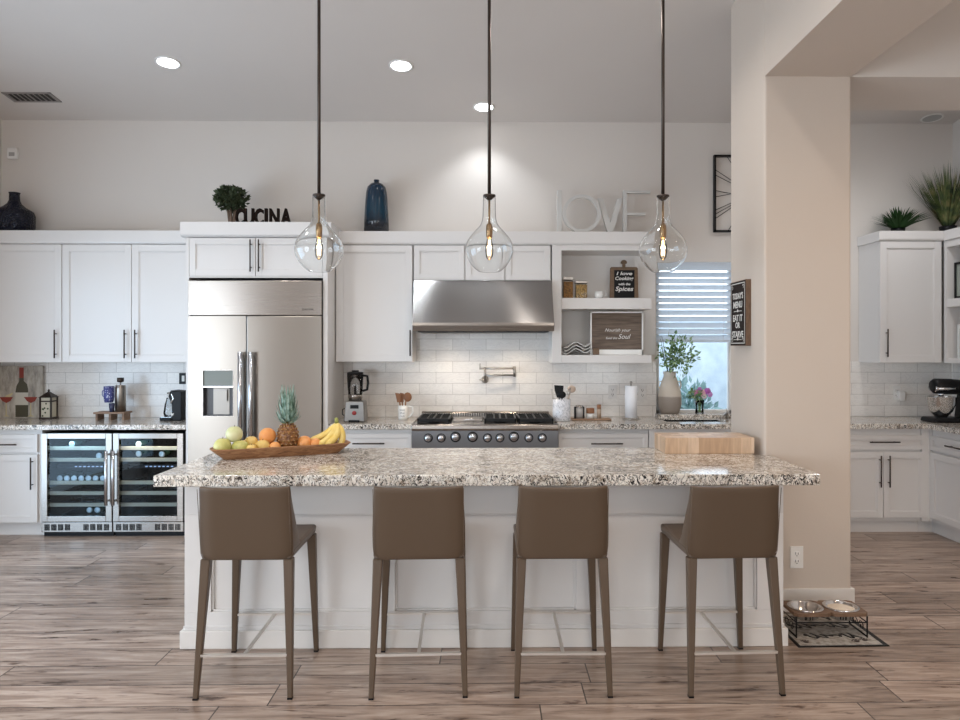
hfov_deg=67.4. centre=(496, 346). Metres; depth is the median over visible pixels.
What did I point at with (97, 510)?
wine bottle
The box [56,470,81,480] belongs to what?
wine bottle
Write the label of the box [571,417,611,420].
serving board
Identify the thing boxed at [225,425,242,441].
apple
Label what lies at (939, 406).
bowl
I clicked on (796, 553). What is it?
receptacle
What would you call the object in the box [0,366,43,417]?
picture
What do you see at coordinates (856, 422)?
countertop
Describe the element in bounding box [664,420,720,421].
sink
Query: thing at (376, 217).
vase
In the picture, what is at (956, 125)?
wall
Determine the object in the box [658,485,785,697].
bar stool
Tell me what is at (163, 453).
wine bottle
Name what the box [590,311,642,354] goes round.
framed sign
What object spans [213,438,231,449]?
apple
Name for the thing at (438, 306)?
range hood
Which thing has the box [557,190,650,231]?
word sign
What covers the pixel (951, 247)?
shelf unit
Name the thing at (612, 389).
outlet plate
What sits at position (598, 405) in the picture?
oil bottle
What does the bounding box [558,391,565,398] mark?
utensil
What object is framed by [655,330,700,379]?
bunch
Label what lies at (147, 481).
shelf
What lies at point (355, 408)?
blender
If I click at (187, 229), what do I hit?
trim
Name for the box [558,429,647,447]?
base cabinet
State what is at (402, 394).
wooden utensil
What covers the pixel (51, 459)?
shelf
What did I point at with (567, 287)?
storage jar
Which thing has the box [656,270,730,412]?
window
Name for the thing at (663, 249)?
pendant light
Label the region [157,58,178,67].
diffuser
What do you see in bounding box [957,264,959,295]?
print
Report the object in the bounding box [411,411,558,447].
rangetop
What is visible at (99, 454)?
wine bottle
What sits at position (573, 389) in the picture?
utensil
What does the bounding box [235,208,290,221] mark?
word sign
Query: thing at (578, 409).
spice jar
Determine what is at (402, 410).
cup
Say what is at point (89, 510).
wine bottle
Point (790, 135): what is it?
wall column
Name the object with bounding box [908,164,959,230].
ornamental grass
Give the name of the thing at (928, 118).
diffuser
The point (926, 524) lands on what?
cabinet filler
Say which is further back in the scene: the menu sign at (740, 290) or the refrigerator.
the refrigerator
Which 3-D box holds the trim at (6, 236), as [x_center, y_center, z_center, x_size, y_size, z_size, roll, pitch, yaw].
[-3.489,-0.933,6.291,1.909,0.113,0.371,0,0,-1]
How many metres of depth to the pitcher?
6.24 m
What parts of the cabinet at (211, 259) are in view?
panel, door, handle, handle, door, panel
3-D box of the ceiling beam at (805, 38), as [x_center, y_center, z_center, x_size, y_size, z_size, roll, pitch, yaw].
[1.850,-2.287,1.616,0.510,1.412,5.186,0,0,-1]
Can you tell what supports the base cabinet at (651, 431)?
on the floor
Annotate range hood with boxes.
[412,280,553,332]
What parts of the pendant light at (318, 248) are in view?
rod, lamp shade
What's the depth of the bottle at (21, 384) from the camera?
6.42 m
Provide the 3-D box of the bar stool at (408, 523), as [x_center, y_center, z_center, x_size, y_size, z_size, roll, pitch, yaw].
[-0.357,1.081,3.416,0.437,0.929,0.516,0,0,-3]
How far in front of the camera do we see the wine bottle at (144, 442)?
6.02 m
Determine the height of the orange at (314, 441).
0.076 m
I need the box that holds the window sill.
[655,412,730,417]
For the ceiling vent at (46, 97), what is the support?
in the ceiling
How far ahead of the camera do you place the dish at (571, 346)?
6.27 m
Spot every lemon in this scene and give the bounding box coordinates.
[244,435,257,444]
[246,444,256,448]
[255,439,269,447]
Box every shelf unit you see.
[549,245,654,362]
[944,238,959,363]
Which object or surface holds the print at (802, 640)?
on the pet mat
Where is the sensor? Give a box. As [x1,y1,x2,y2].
[7,148,18,158]
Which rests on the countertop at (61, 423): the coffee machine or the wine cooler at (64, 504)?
the coffee machine
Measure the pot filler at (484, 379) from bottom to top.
0.179 m
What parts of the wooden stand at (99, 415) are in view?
leg, leg, leg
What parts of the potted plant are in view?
pot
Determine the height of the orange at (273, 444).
0.068 m
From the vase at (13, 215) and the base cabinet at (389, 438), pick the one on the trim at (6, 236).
the vase at (13, 215)
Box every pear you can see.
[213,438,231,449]
[231,439,248,448]
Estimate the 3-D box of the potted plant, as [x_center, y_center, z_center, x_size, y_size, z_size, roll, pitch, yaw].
[3.564,-1.125,6.339,0.608,0.250,0.434,0,0,-1]
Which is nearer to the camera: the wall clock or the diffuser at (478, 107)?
the diffuser at (478, 107)
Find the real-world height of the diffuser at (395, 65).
0.019 m
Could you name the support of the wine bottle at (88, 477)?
in the wine cooler at (64, 504)
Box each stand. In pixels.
[93,411,131,419]
[783,600,867,637]
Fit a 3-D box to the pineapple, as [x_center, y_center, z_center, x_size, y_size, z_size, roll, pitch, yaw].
[-1.224,0.421,4.202,0.154,0.404,0.157,0,0,-25]
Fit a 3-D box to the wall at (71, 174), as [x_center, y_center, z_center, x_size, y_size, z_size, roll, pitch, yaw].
[-0.146,-0.255,6.599,9.010,3.600,0.160,0,0,-1]
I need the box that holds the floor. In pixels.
[0,532,959,719]
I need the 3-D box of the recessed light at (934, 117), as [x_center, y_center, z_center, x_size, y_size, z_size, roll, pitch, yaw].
[3.897,-2.049,6.448,0.190,0.029,0.188,0,0,-1]
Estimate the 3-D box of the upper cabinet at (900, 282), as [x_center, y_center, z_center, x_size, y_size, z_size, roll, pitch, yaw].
[3.574,-0.388,6.364,0.552,1.051,0.396,0,0,-1]
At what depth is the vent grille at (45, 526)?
5.86 m
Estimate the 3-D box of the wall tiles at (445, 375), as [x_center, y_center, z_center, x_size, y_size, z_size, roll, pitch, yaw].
[-0.150,0.208,6.514,8.600,0.846,0.010,0,0,-1]
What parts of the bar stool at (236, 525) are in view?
leg, leg, backrest, seat, leg, leg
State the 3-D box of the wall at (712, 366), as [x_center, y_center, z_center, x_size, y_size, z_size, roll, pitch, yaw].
[2.881,0.595,9.736,12.000,1.900,0.200,0,0,-1]
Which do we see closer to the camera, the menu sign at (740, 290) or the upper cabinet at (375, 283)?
the menu sign at (740, 290)
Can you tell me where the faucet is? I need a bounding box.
[720,408,728,418]
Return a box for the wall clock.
[713,155,730,232]
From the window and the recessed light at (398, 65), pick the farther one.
the window
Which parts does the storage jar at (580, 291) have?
lid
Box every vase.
[0,192,35,229]
[364,179,388,230]
[695,400,703,413]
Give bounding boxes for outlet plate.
[608,385,616,398]
[638,386,646,398]
[790,546,802,567]
[893,386,904,400]
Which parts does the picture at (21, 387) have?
painted glass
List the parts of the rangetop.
knob, knob, knob, knob, control panel, knob, knob, knob, knob, knob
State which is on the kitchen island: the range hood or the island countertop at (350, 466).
the island countertop at (350, 466)
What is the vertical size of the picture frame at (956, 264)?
0.310 m
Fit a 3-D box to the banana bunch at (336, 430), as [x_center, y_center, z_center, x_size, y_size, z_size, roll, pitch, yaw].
[-1.019,0.512,4.282,0.237,0.177,0.103,0,0,-12]
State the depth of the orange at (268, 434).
4.14 m
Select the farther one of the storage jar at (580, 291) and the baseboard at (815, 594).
the storage jar at (580, 291)
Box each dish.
[561,342,590,347]
[561,345,590,350]
[561,348,590,353]
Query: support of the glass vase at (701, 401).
on the window sill
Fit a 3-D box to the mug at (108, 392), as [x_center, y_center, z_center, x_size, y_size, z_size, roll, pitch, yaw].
[-3.373,0.411,6.259,0.087,0.140,0.087,0,0,44]
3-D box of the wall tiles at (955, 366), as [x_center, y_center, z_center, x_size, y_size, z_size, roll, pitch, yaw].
[4.165,0.381,5.761,0.010,0.501,1.620,0,0,-1]
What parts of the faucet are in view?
spout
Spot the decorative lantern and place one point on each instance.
(48, 402)
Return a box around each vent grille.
[41,522,112,531]
[113,522,184,531]
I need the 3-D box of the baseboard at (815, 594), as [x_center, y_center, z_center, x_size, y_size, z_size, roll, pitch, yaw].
[1.822,1.476,4.496,0.524,0.137,0.604,0,0,-1]
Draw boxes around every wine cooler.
[41,430,124,535]
[111,430,185,535]
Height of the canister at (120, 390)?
0.293 m
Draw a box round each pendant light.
[294,0,343,271]
[465,0,512,272]
[639,0,687,272]
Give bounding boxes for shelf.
[50,446,105,449]
[50,458,103,461]
[50,481,103,484]
[50,491,103,494]
[50,503,105,506]
[121,446,176,449]
[121,458,176,461]
[121,480,152,483]
[121,491,176,494]
[121,502,176,505]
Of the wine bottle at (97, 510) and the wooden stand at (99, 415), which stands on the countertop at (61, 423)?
the wooden stand at (99, 415)
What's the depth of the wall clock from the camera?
6.50 m
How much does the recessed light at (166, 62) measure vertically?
0.029 m
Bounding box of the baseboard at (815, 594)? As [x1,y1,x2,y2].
[783,586,854,611]
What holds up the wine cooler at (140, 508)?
on the floor
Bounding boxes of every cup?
[109,403,114,411]
[398,405,407,419]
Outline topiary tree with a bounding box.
[212,184,250,221]
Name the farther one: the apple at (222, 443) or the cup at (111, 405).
the cup at (111, 405)
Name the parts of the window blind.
rail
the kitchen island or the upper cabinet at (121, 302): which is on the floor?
the kitchen island
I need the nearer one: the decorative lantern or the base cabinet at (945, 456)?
the base cabinet at (945, 456)
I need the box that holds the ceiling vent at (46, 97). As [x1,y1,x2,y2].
[1,92,61,102]
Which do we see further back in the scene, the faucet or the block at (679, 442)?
the faucet
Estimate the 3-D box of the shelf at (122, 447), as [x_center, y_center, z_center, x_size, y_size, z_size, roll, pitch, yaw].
[-2.842,0.833,5.934,0.530,0.028,0.020,0,0,-1]
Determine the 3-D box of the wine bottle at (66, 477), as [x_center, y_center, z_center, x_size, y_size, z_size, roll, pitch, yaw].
[-3.552,1.085,6.103,0.058,0.058,0.324,0,0,-1]
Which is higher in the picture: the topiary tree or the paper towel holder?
the topiary tree
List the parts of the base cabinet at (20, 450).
handle, drawer, door, handle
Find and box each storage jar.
[562,277,572,297]
[574,281,586,297]
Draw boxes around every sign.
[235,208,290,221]
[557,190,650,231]
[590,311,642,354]
[609,260,637,297]
[731,279,750,345]
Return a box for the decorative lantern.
[38,389,58,419]
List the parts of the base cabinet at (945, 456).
drawer, door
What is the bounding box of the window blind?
[656,262,730,341]
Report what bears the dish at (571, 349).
on the shelf unit at (592, 264)
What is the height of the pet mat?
0.007 m
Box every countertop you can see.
[0,417,185,429]
[153,448,819,486]
[328,417,417,429]
[552,416,959,434]
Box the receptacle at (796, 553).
[794,551,799,563]
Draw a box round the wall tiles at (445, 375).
[1,332,951,416]
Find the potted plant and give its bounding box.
[872,207,929,230]
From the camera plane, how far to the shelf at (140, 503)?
5.92 m
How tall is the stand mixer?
0.365 m
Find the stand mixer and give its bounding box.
[921,378,959,422]
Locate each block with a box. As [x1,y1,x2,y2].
[593,349,598,354]
[654,432,753,453]
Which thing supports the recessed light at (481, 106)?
in the ceiling
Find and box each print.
[800,638,867,642]
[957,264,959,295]
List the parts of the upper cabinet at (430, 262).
door, door, door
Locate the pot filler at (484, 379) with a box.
[479,363,515,382]
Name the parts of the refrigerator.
door, dispenser panel, handle, handle, grille panel, door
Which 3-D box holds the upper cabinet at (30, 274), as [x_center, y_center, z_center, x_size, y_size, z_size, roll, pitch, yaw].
[-4.070,-0.372,6.271,0.745,1.007,0.396,0,0,-1]
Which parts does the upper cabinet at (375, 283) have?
handle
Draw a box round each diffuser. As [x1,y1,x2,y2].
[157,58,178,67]
[391,61,410,70]
[475,104,492,110]
[922,115,941,121]
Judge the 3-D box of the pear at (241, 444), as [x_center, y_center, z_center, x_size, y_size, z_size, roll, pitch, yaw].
[-1.454,0.564,4.079,0.099,0.085,0.092,0,0,-1]
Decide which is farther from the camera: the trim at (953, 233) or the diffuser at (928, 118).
the diffuser at (928, 118)
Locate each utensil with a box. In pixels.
[395,393,400,405]
[400,393,403,405]
[404,392,411,404]
[554,385,563,398]
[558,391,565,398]
[567,385,575,398]
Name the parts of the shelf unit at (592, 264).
panel, rail, shelf, shelf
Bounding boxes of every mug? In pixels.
[102,386,114,402]
[398,405,413,419]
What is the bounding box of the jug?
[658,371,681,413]
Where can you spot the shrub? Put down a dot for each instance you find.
(691, 404)
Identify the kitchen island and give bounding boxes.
[180,485,787,648]
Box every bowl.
[594,291,602,297]
[787,600,823,620]
[822,600,859,620]
[925,396,956,417]
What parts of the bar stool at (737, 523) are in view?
leg, leg, seat, backrest, leg, leg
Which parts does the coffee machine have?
water tank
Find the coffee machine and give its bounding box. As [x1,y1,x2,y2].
[160,389,185,420]
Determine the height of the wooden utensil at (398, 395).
0.221 m
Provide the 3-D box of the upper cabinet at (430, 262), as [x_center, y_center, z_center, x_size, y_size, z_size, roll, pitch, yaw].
[-0.127,-0.721,6.338,1.179,0.304,0.358,0,0,-1]
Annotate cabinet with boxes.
[0,244,61,361]
[0,430,55,534]
[62,244,185,361]
[186,237,342,462]
[336,245,416,361]
[338,429,411,447]
[413,245,550,280]
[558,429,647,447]
[648,429,730,447]
[850,429,925,531]
[859,241,941,362]
[930,430,959,542]
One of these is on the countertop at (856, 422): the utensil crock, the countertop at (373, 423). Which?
the utensil crock
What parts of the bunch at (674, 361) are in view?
stem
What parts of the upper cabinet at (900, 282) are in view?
handle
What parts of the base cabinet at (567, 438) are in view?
handle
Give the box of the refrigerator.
[188,280,322,461]
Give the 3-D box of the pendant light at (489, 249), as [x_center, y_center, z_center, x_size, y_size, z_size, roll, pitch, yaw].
[-0.042,-1.383,4.020,0.268,1.924,0.268,0,0,-1]
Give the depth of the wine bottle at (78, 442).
6.02 m
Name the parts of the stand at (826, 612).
iron leg, iron leg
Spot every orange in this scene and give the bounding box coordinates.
[259,428,275,443]
[269,442,280,446]
[297,436,310,445]
[311,438,319,444]
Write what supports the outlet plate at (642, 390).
attached to the wall tiles at (445, 375)
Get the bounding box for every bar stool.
[192,486,318,700]
[368,485,467,699]
[511,485,612,698]
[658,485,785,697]
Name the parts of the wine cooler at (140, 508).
handle, control panel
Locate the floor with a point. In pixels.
(91, 626)
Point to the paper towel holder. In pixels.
(630, 390)
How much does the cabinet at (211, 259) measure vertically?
2.436 m
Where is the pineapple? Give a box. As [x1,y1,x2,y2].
[275,385,301,446]
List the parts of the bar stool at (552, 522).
leg, leg, seat, backrest, leg, leg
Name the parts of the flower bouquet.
stem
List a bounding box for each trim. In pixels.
[0,230,185,244]
[180,222,341,238]
[339,231,647,245]
[857,231,943,246]
[944,227,959,240]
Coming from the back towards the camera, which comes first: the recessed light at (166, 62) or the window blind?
the window blind
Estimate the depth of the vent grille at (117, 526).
5.87 m
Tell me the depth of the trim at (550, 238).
6.15 m
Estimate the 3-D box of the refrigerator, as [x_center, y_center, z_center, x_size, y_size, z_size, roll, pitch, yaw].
[-1.961,0.499,6.112,1.076,2.073,0.728,0,0,-1]
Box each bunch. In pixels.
[311,418,345,444]
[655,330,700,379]
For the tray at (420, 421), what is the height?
0.005 m
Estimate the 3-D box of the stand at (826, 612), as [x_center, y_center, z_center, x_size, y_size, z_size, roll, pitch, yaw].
[1.774,1.475,3.908,0.393,0.130,0.198,0,0,-1]
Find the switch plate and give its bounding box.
[179,373,185,383]
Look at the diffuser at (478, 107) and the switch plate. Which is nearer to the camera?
the diffuser at (478, 107)
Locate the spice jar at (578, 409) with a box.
[574,405,583,418]
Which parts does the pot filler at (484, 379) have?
arm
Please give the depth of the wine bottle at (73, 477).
5.95 m
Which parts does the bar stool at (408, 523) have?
leg, leg, backrest, leg, leg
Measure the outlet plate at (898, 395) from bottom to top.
0.132 m
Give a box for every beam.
[765,0,953,76]
[850,0,959,109]
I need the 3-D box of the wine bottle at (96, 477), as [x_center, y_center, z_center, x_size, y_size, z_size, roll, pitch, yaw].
[-3.316,1.085,6.106,0.058,0.058,0.324,0,0,-1]
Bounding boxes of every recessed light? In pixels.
[154,56,181,68]
[389,59,412,71]
[473,102,494,111]
[920,113,943,122]
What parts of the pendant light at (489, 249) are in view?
lamp shade, rod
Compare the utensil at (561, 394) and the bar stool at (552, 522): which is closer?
the bar stool at (552, 522)
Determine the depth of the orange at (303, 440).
4.20 m
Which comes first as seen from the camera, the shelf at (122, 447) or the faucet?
the shelf at (122, 447)
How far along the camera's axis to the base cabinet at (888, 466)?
5.96 m
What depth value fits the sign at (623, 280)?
6.41 m
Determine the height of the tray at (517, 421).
0.005 m
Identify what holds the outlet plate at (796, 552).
attached to the wall column at (790, 135)
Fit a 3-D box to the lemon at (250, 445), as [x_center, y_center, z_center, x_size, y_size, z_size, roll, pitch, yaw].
[-1.387,0.573,4.071,0.064,0.054,0.058,0,0,-1]
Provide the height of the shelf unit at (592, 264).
1.010 m
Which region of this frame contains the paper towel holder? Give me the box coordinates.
[622,381,639,419]
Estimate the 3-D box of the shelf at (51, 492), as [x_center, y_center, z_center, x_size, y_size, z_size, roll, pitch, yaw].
[-3.421,1.202,5.927,0.532,0.028,0.020,0,0,-1]
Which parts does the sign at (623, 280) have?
chalk panel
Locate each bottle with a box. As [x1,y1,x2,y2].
[15,378,27,416]
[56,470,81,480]
[63,470,88,480]
[68,439,93,445]
[71,470,95,480]
[78,470,102,480]
[85,471,103,480]
[86,502,103,513]
[92,472,103,480]
[94,507,105,513]
[95,450,105,457]
[135,439,157,445]
[135,450,153,456]
[158,450,176,457]
[597,404,600,417]
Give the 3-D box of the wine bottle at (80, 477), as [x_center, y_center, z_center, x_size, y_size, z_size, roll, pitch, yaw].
[-3.434,1.085,6.104,0.058,0.058,0.324,0,0,-1]
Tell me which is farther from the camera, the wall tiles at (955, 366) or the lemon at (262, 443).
the wall tiles at (955, 366)
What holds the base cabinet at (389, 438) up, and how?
on the floor
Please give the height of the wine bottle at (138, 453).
0.058 m
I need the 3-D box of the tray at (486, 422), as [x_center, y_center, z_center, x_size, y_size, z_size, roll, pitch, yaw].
[0.028,0.638,6.176,0.273,0.005,0.450,0,0,-1]
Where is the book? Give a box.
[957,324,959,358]
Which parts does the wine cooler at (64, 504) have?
control panel, handle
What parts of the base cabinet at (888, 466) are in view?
door, handle, handle, drawer, handle, door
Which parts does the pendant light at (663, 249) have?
rod, lamp shade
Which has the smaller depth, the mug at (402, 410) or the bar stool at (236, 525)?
the bar stool at (236, 525)
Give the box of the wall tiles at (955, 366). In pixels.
[952,363,959,415]
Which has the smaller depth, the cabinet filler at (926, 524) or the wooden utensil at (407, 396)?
the cabinet filler at (926, 524)
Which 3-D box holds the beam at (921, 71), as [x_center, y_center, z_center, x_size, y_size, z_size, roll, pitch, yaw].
[3.127,-1.965,4.519,2.115,0.767,0.589,0,0,-1]
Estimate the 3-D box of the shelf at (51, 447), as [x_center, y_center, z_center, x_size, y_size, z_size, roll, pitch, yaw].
[-3.421,0.833,5.927,0.532,0.028,0.020,0,0,-1]
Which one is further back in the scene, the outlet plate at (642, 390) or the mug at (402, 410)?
the outlet plate at (642, 390)
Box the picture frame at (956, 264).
[954,262,959,297]
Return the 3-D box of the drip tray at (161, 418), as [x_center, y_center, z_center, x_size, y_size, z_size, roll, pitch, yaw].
[-2.832,0.617,6.216,0.099,0.028,0.140,0,0,-1]
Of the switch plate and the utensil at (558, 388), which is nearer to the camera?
the utensil at (558, 388)
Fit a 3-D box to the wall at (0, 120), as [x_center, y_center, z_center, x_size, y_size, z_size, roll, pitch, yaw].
[-4.465,-0.955,1.206,0.160,5.000,10.520,0,0,-1]
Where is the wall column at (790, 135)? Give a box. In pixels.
[731,0,849,587]
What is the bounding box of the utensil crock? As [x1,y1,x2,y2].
[553,398,569,421]
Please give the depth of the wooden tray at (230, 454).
4.11 m
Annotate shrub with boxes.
[676,375,722,408]
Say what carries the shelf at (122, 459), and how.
attached to the wine cooler at (140, 508)
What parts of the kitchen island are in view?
baseboard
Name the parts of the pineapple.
crown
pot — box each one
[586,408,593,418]
[939,225,956,230]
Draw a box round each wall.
[0,120,0,365]
[1,120,952,437]
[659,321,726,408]
[953,119,959,226]
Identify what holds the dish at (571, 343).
on the dish at (571, 346)
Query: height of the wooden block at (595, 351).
0.055 m
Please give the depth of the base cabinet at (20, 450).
5.87 m
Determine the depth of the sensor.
6.43 m
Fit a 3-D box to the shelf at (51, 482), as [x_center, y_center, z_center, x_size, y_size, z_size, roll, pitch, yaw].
[-3.421,1.116,5.927,0.532,0.028,0.020,0,0,-1]
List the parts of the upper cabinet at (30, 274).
handle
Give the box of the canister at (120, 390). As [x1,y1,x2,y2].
[115,378,125,411]
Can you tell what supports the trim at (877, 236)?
on the upper cabinet at (900, 282)
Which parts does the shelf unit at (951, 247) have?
shelf, shelf, shelf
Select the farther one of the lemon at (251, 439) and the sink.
the sink
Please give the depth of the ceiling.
5.45 m
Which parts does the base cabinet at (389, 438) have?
handle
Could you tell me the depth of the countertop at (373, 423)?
5.87 m
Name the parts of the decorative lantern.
panel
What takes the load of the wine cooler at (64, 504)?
on the floor
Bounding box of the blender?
[342,370,368,422]
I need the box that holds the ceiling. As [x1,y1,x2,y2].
[0,0,959,123]
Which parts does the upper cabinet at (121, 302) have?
door, handle, handle, door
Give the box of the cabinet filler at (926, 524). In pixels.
[917,429,936,532]
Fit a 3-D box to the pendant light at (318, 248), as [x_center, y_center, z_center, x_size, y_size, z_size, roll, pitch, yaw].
[-0.990,-1.383,4.008,0.268,1.924,0.268,0,0,-1]
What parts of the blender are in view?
lid, motor, handle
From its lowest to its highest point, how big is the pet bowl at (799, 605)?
0.063 m
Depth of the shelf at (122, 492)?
5.92 m
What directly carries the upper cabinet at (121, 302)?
attached to the wall at (71, 174)
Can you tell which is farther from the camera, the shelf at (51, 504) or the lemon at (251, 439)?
the shelf at (51, 504)
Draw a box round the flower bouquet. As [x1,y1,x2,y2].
[686,385,712,411]
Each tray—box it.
[160,417,171,420]
[210,440,350,459]
[419,419,451,423]
[486,422,516,423]
[516,419,553,423]
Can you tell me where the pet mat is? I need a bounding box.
[783,613,888,647]
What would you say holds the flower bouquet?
in the glass vase at (701, 401)
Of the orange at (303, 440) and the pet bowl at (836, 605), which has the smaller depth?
the pet bowl at (836, 605)
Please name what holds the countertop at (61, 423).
on the base cabinet at (20, 450)
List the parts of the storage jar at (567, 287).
lid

